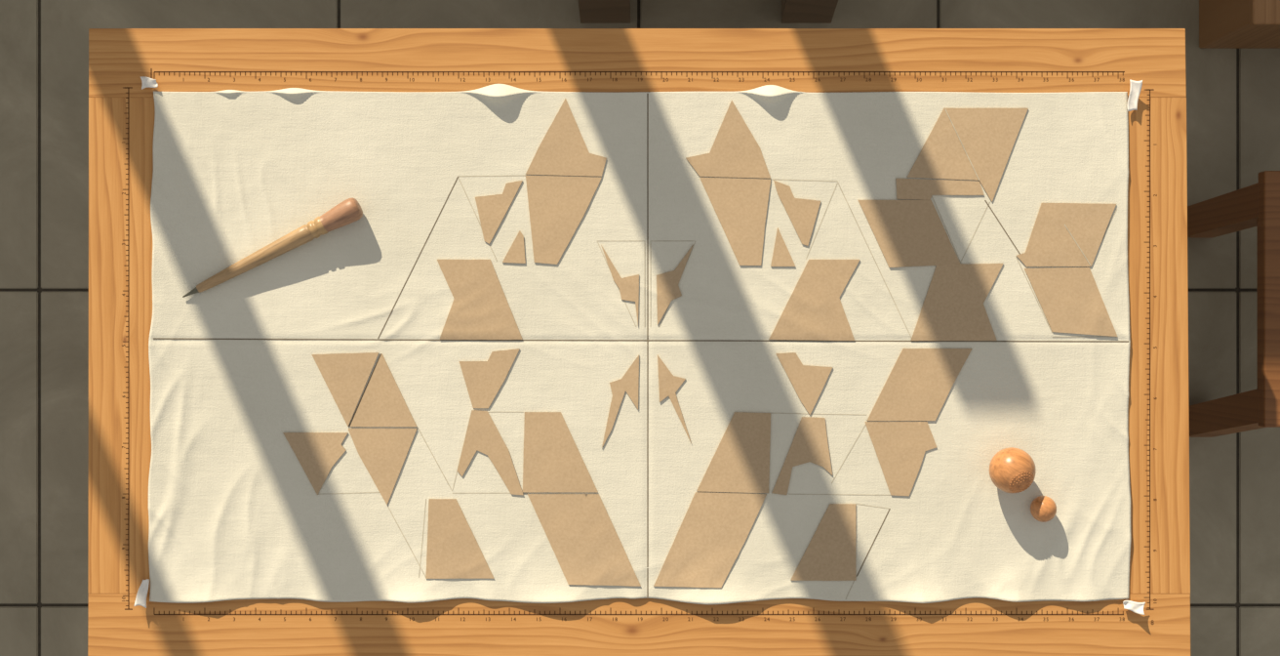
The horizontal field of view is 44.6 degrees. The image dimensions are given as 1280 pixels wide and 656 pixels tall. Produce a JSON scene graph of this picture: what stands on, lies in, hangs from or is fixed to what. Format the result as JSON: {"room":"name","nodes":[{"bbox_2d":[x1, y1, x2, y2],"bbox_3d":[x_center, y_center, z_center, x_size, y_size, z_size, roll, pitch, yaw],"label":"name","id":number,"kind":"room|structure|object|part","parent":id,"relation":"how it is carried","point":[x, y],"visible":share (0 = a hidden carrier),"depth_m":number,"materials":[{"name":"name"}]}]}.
{"room":"craft workshop","nodes":[
{"label":"craft workshop","id":0,"kind":"room"},
{"bbox_2d":[0,0,1279,655],"bbox_3d":[-0.003,0.241,3.160,6.044,0.020,4.446,0,90,0],"label":"floor","id":1,"kind":"structure","parent":0,"point":[65,24],"depth_m":3.15,"materials":[{"name":"tile"}]},
{"bbox_2d":[87,28,1190,655],"bbox_3d":[-0.001,0.065,2.775,1.696,0.750,1.052,0,90,0],"label":"wooden table","id":2,"kind":"object","parent":1,"relation":"on","point":[121,113],"visible":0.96,"depth_m":2.40,"materials":[{"name":"brown wood"}]},
{"bbox_2d":[134,578,149,607],"bbox_3d":[-0.762,0.405,2.387,0.018,0.013,0.043,4,90,0],"label":"tab","id":3,"kind":"object","parent":2,"relation":"on","point":[140,599],"visible":1,"depth_m":2.39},
{"bbox_2d":[140,76,158,89],"bbox_3d":[-0.751,-0.375,2.389,0.026,0.009,0.020,0,90,0],"label":"tab","id":4,"kind":"object","parent":2,"relation":"attached to","point":[147,82],"visible":1,"depth_m":2.39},
{"bbox_3d":[-0.004,-0.407,2.420,1.688,0.040,0.106,0,90,0],"label":"rail","id":5,"kind":"part","parent":2,"relation":"part of","materials":[{"name":"brown wood"}]},
{"bbox_3d":[-0.001,0.499,2.420,1.696,0.040,0.183,0,90,0],"label":"rail","id":6,"kind":"part","parent":2,"relation":"part of","materials":[{"name":"brown wood"}]},
{"bbox_2d":[148,83,1130,603],"bbox_3d":[-0.001,0.024,2.389,1.509,0.021,0.799,0,90,0],"label":"cloth","id":7,"kind":"object","parent":2,"relation":"on","point":[234,512],"visible":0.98,"depth_m":2.40,"materials":[{"name":"beige fabric"}]},
{"bbox_2d":[182,197,362,297],"bbox_3d":[-0.566,-0.122,2.377,0.306,0.038,0.036,-24,90,0],"label":"stylus","id":8,"kind":"object","parent":7,"relation":"on","point":[348,211],"visible":1,"depth_m":2.37,"materials":[{"name":"wood"}]},
{"bbox_2d":[282,98,1117,587],"bbox_3d":[0.093,0.024,2.393,1.287,0.008,0.764,0,90,0],"label":"cutouts","id":9,"kind":"object","parent":7,"relation":"on","point":[963,143],"visible":1,"depth_m":2.40},
{"bbox_2d":[989,446,1036,492],"bbox_3d":[0.563,0.215,2.362,0.069,0.070,0.069,0,90,0],"label":"ball","id":10,"kind":"object","parent":7,"relation":"on","point":[1012,469],"visible":1,"depth_m":2.34,"materials":[{"name":"orange wood"}]},
{"bbox_2d":[1030,495,1056,521],"bbox_3d":[0.614,0.275,2.377,0.040,0.040,0.040,0,90,0],"label":"ball","id":11,"kind":"object","parent":7,"relation":"on","point":[1043,508],"visible":1,"depth_m":2.36,"materials":[{"name":"orange wood"}]},
{"bbox_2d":[1122,600,1145,614],"bbox_3d":[0.756,0.427,2.388,0.033,0.012,0.019,4,90,0],"label":"tab","id":12,"kind":"object","parent":2,"relation":"on","point":[1137,607],"visible":1,"depth_m":2.39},
{"bbox_2d":[1126,80,1142,111],"bbox_3d":[0.756,-0.355,2.387,0.018,0.014,0.048,5,90,0],"label":"tab","id":13,"kind":"object","parent":2,"relation":"attached to","point":[1136,86],"visible":1,"depth_m":2.39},
{"bbox_2d":[0,0,1279,655],"bbox_3d":[0.000,0.000,3.177,6.000,0.046,4.400,0,90,0],"label":"floor tile grout","id":14,"kind":"object","parent":1,"relation":"attached to","point":[39,290],"visible":0.02,"depth_m":3.15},
{"bbox_2d":[578,0,838,23],"bbox_3d":[0.133,-0.868,2.925,0.531,0.450,0.505,0,90,0],"label":"wooden stool","id":15,"kind":"object","parent":1,"relation":"on","point":[590,11],"visible":1,"depth_m":3.09,"materials":[{"name":"brown wood"}]},
{"bbox_3d":[-0.070,-0.682,2.940,0.100,0.420,0.135,0,90,0],"label":"leg","id":16,"kind":"part","parent":15,"relation":"part of","materials":[{"name":"brown wood"}]},
{"bbox_3d":[0.335,-0.682,2.940,0.100,0.420,0.135,0,90,0],"label":"leg","id":17,"kind":"part","parent":15,"relation":"part of","materials":[{"name":"brown wood"}]},
{"bbox_2d":[1187,170,1279,437],"bbox_3d":[1.289,-0.026,2.925,0.418,0.450,0.492,0,90,0],"label":"wooden stool","id":18,"kind":"object","parent":1,"relation":"on","point":[1258,204],"visible":0.97,"depth_m":2.75,"materials":[{"name":"brown wood"}]},
{"bbox_3d":[1.120,-0.218,2.940,0.070,0.420,0.073,0,90,0],"label":"leg","id":19,"kind":"part","parent":18,"relation":"part of","materials":[{"name":"brown wood"}]},
{"bbox_3d":[1.120,0.163,2.940,0.070,0.420,0.115,0,90,0],"label":"leg","id":20,"kind":"part","parent":18,"relation":"part of","materials":[{"name":"brown wood"}]},
{"bbox_2d":[1199,0,1279,48],"bbox_3d":[1.438,-0.781,2.997,0.643,0.307,0.457,0,90,0],"label":"wooden chest","id":21,"kind":"object","parent":1,"relation":"on","point":[1222,23],"visible":1,"depth_m":3.01,"materials":[{"name":"brown wood"}]},
{"bbox_3d":[1.438,-0.781,2.854,0.643,0.022,0.457,0,90,0],"label":"lid","id":22,"kind":"part","parent":21,"relation":"part of","materials":[{"name":"brown wood"}]}
]}

